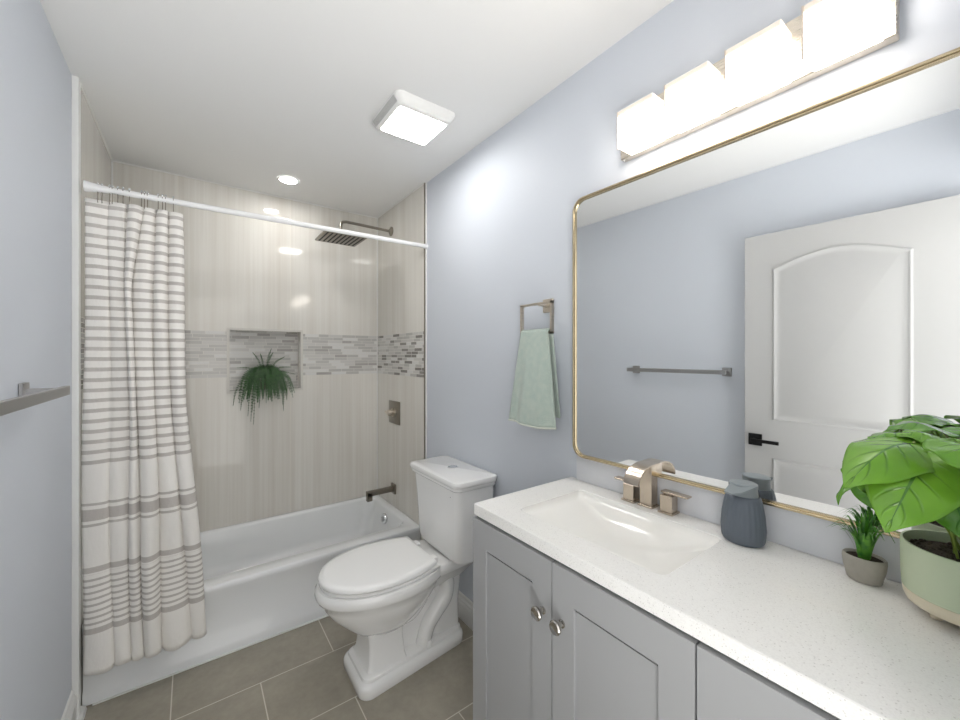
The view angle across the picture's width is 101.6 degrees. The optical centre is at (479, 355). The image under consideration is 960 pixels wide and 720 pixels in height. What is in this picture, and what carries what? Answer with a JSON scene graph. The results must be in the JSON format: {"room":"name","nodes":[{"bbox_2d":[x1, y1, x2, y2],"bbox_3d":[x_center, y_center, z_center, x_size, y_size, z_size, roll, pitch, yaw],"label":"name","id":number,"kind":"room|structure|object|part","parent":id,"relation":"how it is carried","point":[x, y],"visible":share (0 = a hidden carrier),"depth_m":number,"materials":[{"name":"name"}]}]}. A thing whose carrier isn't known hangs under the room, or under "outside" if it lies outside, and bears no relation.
{"room":"bathroom","nodes":[
{"label":"bathroom","id":0,"kind":"room"},
{"bbox_2d":[0,0,71,719],"bbox_3d":[-1.218,0.166,0.944,0.102,2.478,3.285,0,0,-36],"label":"wall","id":1,"kind":"structure","parent":0,"point":[36,77],"depth_m":1.13,"materials":[{"name":"paint"}]},
{"bbox_2d":[0,382,69,415],"bbox_3d":[-1.023,0.098,0.841,0.087,0.052,0.649,0,0,-36],"label":"towel bar","id":2,"kind":"object","parent":1,"relation":"attached to","point":[27,397],"visible":1,"depth_m":0.90,"materials":[{"name":"grey metal"}]},
{"bbox_2d":[61,690,76,719],"bbox_3d":[-0.928,1.340,0.649,0.016,0.130,2.106,0,0,-36],"label":"baseboard","id":3,"kind":"structure","parent":1,"relation":"attached to","point":[70,711],"depth_m":1.45,"materials":[{"name":"white paint"}]},
{"bbox_2d":[72,75,80,716],"bbox_3d":[-1.560,0.166,1.513,0.020,2.478,0.034,0,0,-36],"label":"trim","id":4,"kind":"structure","parent":1,"relation":"attached to","point":[76,84],"depth_m":1.50,"materials":[{"name":"white paint"}]},
{"bbox_2d":[81,89,110,705],"bbox_3d":[-1.799,0.166,1.833,0.015,2.478,0.765,0,0,-36],"label":"tiled wall","id":5,"kind":"structure","parent":1,"relation":"attached to","point":[95,158],"depth_m":1.65,"materials":[{"name":"tile"}]},
{"bbox_2d":[77,706,86,719],"bbox_3d":[-0.932,1.395,0.683,0.018,0.020,2.165,0,0,-36],"label":"trim","id":6,"kind":"structure","parent":5,"relation":"attached to","point":[83,708],"depth_m":1.53,"materials":[{"name":"white paint"}]},
{"bbox_2d":[81,317,84,389],"bbox_3d":[-1.794,-0.010,1.840,0.002,0.290,0.757,0,0,-36],"label":"trim","id":7,"kind":"structure","parent":5,"relation":"attached to","point":[82,318],"depth_m":1.57,"materials":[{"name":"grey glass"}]},
{"bbox_2d":[113,162,376,531],"bbox_3d":[-1.511,0.166,2.644,1.644,2.478,0.200,0,0,-36],"label":"wall","id":8,"kind":"structure","parent":0,"point":[240,272],"depth_m":2.60,"materials":[{"name":"tile"}]},
{"bbox_2d":[81,83,423,488],"bbox_3d":[-1.182,-0.014,2.287,1.517,2.118,0.765,0,0,-36],"label":"trim","id":9,"kind":"structure","parent":8,"relation":"attached to","point":[82,88],"depth_m":2.57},
{"bbox_2d":[230,331,297,389],"bbox_3d":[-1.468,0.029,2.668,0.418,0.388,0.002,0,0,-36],"label":"wall niche","id":10,"kind":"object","parent":8,"relation":"attached to","point":[242,343],"depth_m":2.66,"materials":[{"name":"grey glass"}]},
{"bbox_2d":[233,350,294,424],"bbox_3d":[-1.408,0.193,2.565,0.333,0.489,0.210,0,0,-13],"label":"potted fern","id":11,"kind":"object","parent":8,"relation":"in","point":[273,375],"visible":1,"depth_m":2.53,"materials":[{"name":"green plant"}]},
{"bbox_2d":[227,328,302,393],"bbox_3d":[-1.414,0.029,2.595,0.446,0.416,0.014,0,0,-36],"label":"trim","id":12,"kind":"structure","parent":8,"relation":"attached to","point":[228,329],"depth_m":2.57,"materials":[{"name":"stone"}]},
{"bbox_2d":[185,330,376,378],"bbox_3d":[-1.408,-0.010,2.594,1.517,0.290,0.002,0,0,-36],"label":"wall tiles","id":13,"kind":"structure","parent":8,"relation":"attached to","point":[205,351],"depth_m":2.76,"materials":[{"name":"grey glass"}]},
{"bbox_2d":[84,616,472,719],"bbox_3d":[-0.549,1.455,1.437,1.764,0.100,3.285,0,0,-36],"label":"floor","id":14,"kind":"structure","parent":0,"point":[299,673],"depth_m":1.65,"materials":[{"name":"grey tile"}]},
{"bbox_2d":[82,495,420,705],"bbox_3d":[-1.192,1.236,2.300,1.513,0.338,0.728,0,0,-36],"label":"bathtub","id":15,"kind":"object","parent":14,"relation":"on","point":[260,576],"visible":0.5,"depth_m":2.06,"materials":[{"name":"ceramic"}]},
{"bbox_2d":[92,615,328,705],"bbox_3d":[-0.957,1.402,2.016,1.492,0.006,0.010,0,0,-36],"label":"trim","id":16,"kind":"structure","parent":15,"relation":"attached to","point":[272,636],"depth_m":1.78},
{"bbox_3d":[-0.675,1.137,2.731,0.034,0.072,0.072,0,0,-36],"label":"overflow plate","id":17,"kind":"part","parent":15,"relation":"part of","materials":[{"name":"silver metal"}]},
{"bbox_2d":[314,456,496,700],"bbox_3d":[-0.352,0.979,1.804,0.757,0.852,0.476,0,0,-36],"label":"toilet","id":18,"kind":"object","parent":14,"relation":"on","point":[399,596],"visible":1,"depth_m":1.75,"materials":[{"name":"white ceramic"}]},
{"bbox_3d":[-0.470,0.929,1.746,0.469,0.024,0.384,0,0,-36],"label":"lid","id":19,"kind":"part","parent":18,"relation":"part of","materials":[{"name":"white plastic"}]},
{"bbox_3d":[-0.449,1.079,1.761,0.551,0.241,0.406,0,0,-36],"label":"bowl","id":20,"kind":"part","parent":18,"relation":"part of","materials":[{"name":"white ceramic"}]},
{"bbox_3d":[-0.463,0.951,1.751,0.482,0.016,0.374,0,0,-36],"label":"seat","id":21,"kind":"part","parent":18,"relation":"part of","materials":[{"name":"white plastic"}]},
{"bbox_3d":[-0.146,0.581,1.956,0.244,0.048,0.476,0,0,-36],"label":"tank lid","id":22,"kind":"part","parent":18,"relation":"part of","materials":[{"name":"white ceramic"}]},
{"bbox_3d":[-0.139,0.778,1.961,0.221,0.350,0.432,0,0,-36],"label":"tank","id":23,"kind":"part","parent":18,"relation":"part of","materials":[{"name":"white ceramic"}]},
{"bbox_2d":[473,516,840,719],"bbox_3d":[0.465,0.950,0.925,0.493,0.910,1.053,0,0,-36],"label":"vanity cabinet","id":24,"kind":"object","parent":14,"relation":"on","point":[551,642],"visible":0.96,"depth_m":0.89,"materials":[{"name":"grey paint"}]},
{"bbox_3d":[0.083,0.896,1.093,0.019,0.788,0.330,0,0,-36],"label":"door","id":25,"kind":"part","parent":24,"relation":"part of","materials":[{"name":"grey paint"}]},
{"bbox_3d":[0.146,0.633,0.967,0.029,0.033,0.033,0,0,-36],"label":"knob","id":26,"kind":"part","parent":24,"relation":"part of","materials":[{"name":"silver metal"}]},
{"bbox_3d":[0.182,0.633,0.917,0.029,0.033,0.033,0,0,-36],"label":"knob","id":27,"kind":"part","parent":24,"relation":"part of","materials":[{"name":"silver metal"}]},
{"bbox_3d":[0.282,0.896,0.822,0.019,0.788,0.334,0,0,-36],"label":"door","id":28,"kind":"part","parent":24,"relation":"part of","materials":[{"name":"grey paint"}]},
{"bbox_2d":[474,455,959,719],"bbox_3d":[0.478,0.442,0.935,0.460,0.152,1.055,0,0,-36],"label":"countertop","id":29,"kind":"structure","parent":24,"relation":"on","point":[787,609],"depth_m":0.78,"materials":[{"name":"white stone"}]},
{"bbox_2d":[522,492,719,574],"bbox_3d":[0.364,0.491,1.083,0.286,0.054,0.449,0,0,-36],"label":"basin","id":30,"kind":"object","parent":29,"relation":"in","point":[653,543],"depth_m":1.11,"materials":[{"name":"white ceramic"}]},
{"bbox_2d":[614,460,691,516],"bbox_3d":[0.492,0.393,1.176,0.116,0.132,0.237,0,0,-36],"label":"faucet","id":31,"kind":"object","parent":29,"relation":"on","point":[643,472],"visible":1,"depth_m":1.18,"materials":[{"name":"silver metal"}]},
{"bbox_3d":[0.471,0.403,1.263,0.026,0.011,0.073,0,0,-36],"label":"lever","id":32,"kind":"part","parent":31,"relation":"part of","materials":[{"name":"silver metal"}]},
{"bbox_3d":[0.481,0.433,1.248,0.044,0.054,0.045,0,0,-36],"label":"handle","id":33,"kind":"part","parent":31,"relation":"part of","materials":[{"name":"silver metal"}]},
{"bbox_3d":[0.487,0.353,1.181,0.114,0.053,0.049,0,0,-36],"label":"waterfall spout","id":34,"kind":"part","parent":31,"relation":"part of","materials":[{"name":"silver metal"}]},
{"bbox_3d":[0.517,0.396,1.203,0.043,0.128,0.048,0,0,-36],"label":"spout","id":35,"kind":"part","parent":31,"relation":"part of","materials":[{"name":"silver metal"}]},
{"bbox_3d":[0.554,0.433,1.149,0.044,0.054,0.045,0,0,-36],"label":"handle","id":36,"kind":"part","parent":31,"relation":"part of","materials":[{"name":"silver metal"}]},
{"bbox_3d":[0.567,0.403,1.133,0.026,0.011,0.078,0,0,-36],"label":"lever","id":37,"kind":"part","parent":31,"relation":"part of","materials":[{"name":"silver metal"}]},
{"bbox_2d":[720,479,766,547],"bbox_3d":[0.654,0.387,0.974,0.094,0.145,0.089,0,0,19],"label":"soap dispenser","id":38,"kind":"object","parent":29,"relation":"on","point":[743,518],"visible":1,"depth_m":0.94,"materials":[{"name":"blue ceramic"}]},
{"bbox_2d":[829,512,898,586],"bbox_3d":[0.774,0.388,0.794,0.083,0.143,0.112,0,0,-36],"label":"potted plant","id":39,"kind":"object","parent":29,"relation":"on","point":[861,565],"visible":0.95,"depth_m":0.79,"materials":[{"name":"green plant"}]},
{"bbox_3d":[0.787,0.434,0.802,0.053,0.051,0.068,0,0,-36],"label":"pot","id":40,"kind":"part","parent":39,"relation":"part of","materials":[{"name":"beige ceramic"}]},
{"bbox_2d":[836,421,959,625],"bbox_3d":[0.756,0.291,0.642,0.338,0.338,0.198,0,0,-13],"label":"leafy potted plant","id":41,"kind":"object","parent":29,"relation":"on","point":[910,477],"visible":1,"depth_m":0.63,"materials":[{"name":"green plant"}]},
{"bbox_3d":[0.836,0.374,0.671,0.158,0.084,0.158,0,0,-36],"label":"pot","id":42,"kind":"part","parent":41,"relation":"part of","materials":[{"name":"green ceramic"}]},
{"bbox_3d":[0.836,0.428,0.671,0.154,0.024,0.154,0,0,-36],"label":"pot","id":43,"kind":"part","parent":41,"relation":"part of","materials":[{"name":"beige ceramic"}]},
{"bbox_3d":[0.763,0.280,0.679,0.139,0.142,0.102,0,0,-36],"label":"stem","id":44,"kind":"part","parent":41,"relation":"part of","materials":[{"name":"green plant"}]},
{"bbox_3d":[0.804,0.249,0.689,0.018,0.202,0.051,0,0,-36],"label":"stem","id":45,"kind":"part","parent":41,"relation":"part of","materials":[{"name":"green plant"}]},
{"bbox_3d":[0.483,0.896,0.549,0.019,0.788,0.336,0,0,-36],"label":"door","id":46,"kind":"part","parent":24,"relation":"part of","materials":[{"name":"grey paint"}]},
{"bbox_2d":[40,0,673,216],"bbox_3d":[-0.549,-1.123,1.437,1.764,0.100,3.285,0,0,-36],"label":"ceiling","id":47,"kind":"structure","parent":0,"point":[245,94],"depth_m":1.50,"materials":[{"name":"paint"}]},
{"bbox_2d":[277,175,299,184],"bbox_3d":[-1.166,-1.070,2.382,0.124,0.006,0.124,0,0,-36],"label":"recessed light","id":48,"kind":"object","parent":47,"relation":"in","point":[286,179],"visible":1,"depth_m":2.37,"materials":[{"name":"white paint"}]},
{"bbox_2d":[372,89,454,145],"bbox_3d":[-0.302,-1.053,1.767,0.288,0.038,0.295,0,0,-36],"label":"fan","id":49,"kind":"object","parent":47,"relation":"attached to","point":[406,116],"visible":1,"depth_m":1.72,"materials":[{"name":"white plastic"}]},
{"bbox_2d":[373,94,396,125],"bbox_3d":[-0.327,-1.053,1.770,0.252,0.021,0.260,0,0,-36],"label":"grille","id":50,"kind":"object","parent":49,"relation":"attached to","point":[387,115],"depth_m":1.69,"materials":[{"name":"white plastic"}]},
{"bbox_2d":[427,0,959,601],"bbox_3d":[0.114,0.166,1.924,0.120,2.478,3.285,0,0,-36],"label":"wall","id":51,"kind":"structure","parent":0,"point":[499,217],"depth_m":1.62,"materials":[{"name":"paint"}]},
{"bbox_2d":[378,185,423,539],"bbox_3d":[-0.567,0.166,2.739,0.010,2.478,0.765,0,0,-36],"label":"tiled wall","id":52,"kind":"structure","parent":51,"relation":"attached to","point":[400,266],"depth_m":2.68,"materials":[{"name":"tile"}]},
{"bbox_2d":[83,180,427,248],"bbox_3d":[-0.931,-0.667,1.969,1.508,0.053,0.041,0,0,-37],"label":"shower curtain rod","id":53,"kind":"object","parent":52,"relation":"attached to","point":[88,186],"visible":1,"depth_m":1.81,"materials":[{"name":"white metal"}]},
{"bbox_2d":[315,220,392,246],"bbox_3d":[-0.839,-0.856,2.684,0.494,0.156,0.260,0,0,-36],"label":"shower","id":54,"kind":"object","parent":52,"relation":"attached to","point":[325,236],"visible":0.84,"depth_m":2.64,"materials":[{"name":"silver metal"}]},
{"bbox_3d":[-0.930,-0.785,2.618,0.270,0.011,0.260,0,0,-36],"label":"spray plate","id":55,"kind":"part","parent":54,"relation":"part of","materials":[{"name":"silver metal"}]},
{"bbox_3d":[-0.793,-0.864,2.719,0.359,0.098,0.019,0,0,-36],"label":"shower arm","id":56,"kind":"part","parent":54,"relation":"part of","materials":[{"name":"silver metal"}]},
{"bbox_2d":[366,483,395,501],"bbox_3d":[-0.692,0.951,2.731,0.202,0.084,0.064,0,0,-36],"label":"tub spout","id":57,"kind":"object","parent":52,"relation":"attached to","point":[369,494],"visible":1,"depth_m":2.71,"materials":[{"name":"silver metal"}]},
{"bbox_2d":[384,400,399,424],"bbox_3d":[-0.629,0.400,2.765,0.059,0.160,0.180,0,0,-36],"label":"shower valve","id":58,"kind":"object","parent":52,"relation":"attached to","point":[393,412],"visible":1,"depth_m":2.75,"materials":[{"name":"silver metal"}]},
{"bbox_3d":[-0.642,0.400,2.777,0.051,0.060,0.095,0,0,-36],"label":"valve handle","id":59,"kind":"part","parent":58,"relation":"part of","materials":[{"name":"silver metal"}]},
{"bbox_3d":[-0.608,0.400,2.780,0.008,0.160,0.180,0,0,-36],"label":"valve plate","id":60,"kind":"part","parent":58,"relation":"part of","materials":[{"name":"silver metal"}]},
{"bbox_2d":[378,331,423,377],"bbox_3d":[-0.573,-0.010,2.737,0.002,0.290,0.757,0,0,-36],"label":"trim","id":61,"kind":"structure","parent":52,"relation":"attached to","point":[402,354],"depth_m":2.68,"materials":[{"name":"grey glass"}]},
{"bbox_2d":[424,183,424,458],"bbox_3d":[-0.341,0.166,2.428,0.014,2.478,0.004,0,0,-36],"label":"trim","id":62,"kind":"structure","parent":51,"relation":"attached to","point":[424,183],"depth_m":2.42,"materials":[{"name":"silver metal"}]},
{"bbox_2d":[425,182,426,458],"bbox_3d":[-0.334,0.166,2.425,0.007,2.478,0.010,0,0,-36],"label":"trim","id":63,"kind":"structure","parent":51,"relation":"attached to","point":[426,182],"depth_m":2.42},
{"bbox_2d":[458,591,472,630],"bbox_3d":[-0.017,1.340,1.987,0.016,0.130,1.162,0,0,-36],"label":"baseboard","id":64,"kind":"structure","parent":51,"relation":"attached to","point":[465,605],"depth_m":2.06,"materials":[{"name":"white paint"}]},
{"bbox_2d":[520,298,553,333],"bbox_3d":[0.246,-0.159,1.587,0.063,0.144,0.178,0,0,-36],"label":"towel ring","id":65,"kind":"object","parent":51,"relation":"attached to","point":[547,304],"visible":0.94,"depth_m":1.57,"materials":[{"name":"silver metal"}]},
{"bbox_2d":[508,328,560,429],"bbox_3d":[0.216,0.087,1.574,0.092,0.389,0.246,0,0,-36],"label":"hand towel","id":66,"kind":"object","parent":65,"relation":"hanging from","point":[535,395],"visible":0.99,"depth_m":1.53,"materials":[{"name":"green fabric"}]},
{"bbox_2d":[617,0,899,161],"bbox_3d":[0.633,-0.720,1.027,0.102,0.150,0.631,0,0,-36],"label":"vanity light","id":67,"kind":"object","parent":51,"relation":"attached to","point":[827,35],"visible":1,"depth_m":0.93,"materials":[{"name":"white glass"}]},
{"bbox_3d":[0.493,-0.695,1.195,0.072,0.100,0.112,0,0,-36],"label":"lamp shade","id":68,"kind":"part","parent":67,"relation":"part of","materials":[{"name":"white glass"}]},
{"bbox_3d":[0.582,-0.695,1.073,0.072,0.100,0.112,0,0,-36],"label":"lamp shade","id":69,"kind":"part","parent":67,"relation":"part of","materials":[{"name":"white glass"}]},
{"bbox_3d":[0.674,-0.695,0.949,0.072,0.100,0.112,0,0,-36],"label":"lamp shade","id":70,"kind":"part","parent":67,"relation":"part of","materials":[{"name":"white glass"}]},
{"bbox_3d":[0.764,-0.695,0.825,0.072,0.100,0.112,0,0,-36],"label":"lamp shade","id":71,"kind":"part","parent":67,"relation":"part of","materials":[{"name":"white glass"}]},
{"bbox_2d":[572,47,959,538],"bbox_3d":[0.657,-0.103,1.046,0.022,0.940,1.017,0,0,-37],"label":"wall mirror","id":72,"kind":"object","parent":51,"relation":"attached to","point":[761,303],"visible":0.98,"depth_m":0.95,"materials":[{"name":"beige mirror"}]},
{"bbox_3d":[-1.475,-0.644,1.572,0.006,0.082,0.034,0,0,-36],"label":"curtain ring","id":73,"kind":"object","parent":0,"visible":0},
{"bbox_2d":[81,198,205,675],"bbox_3d":[-1.373,0.317,1.618,0.397,1.864,0.057,0,0,-36],"label":"shower curtain","id":74,"kind":"object","parent":73,"relation":"hanging from","point":[142,566],"visible":1,"depth_m":1.60,"materials":[{"name":"fabric"}]}
]}

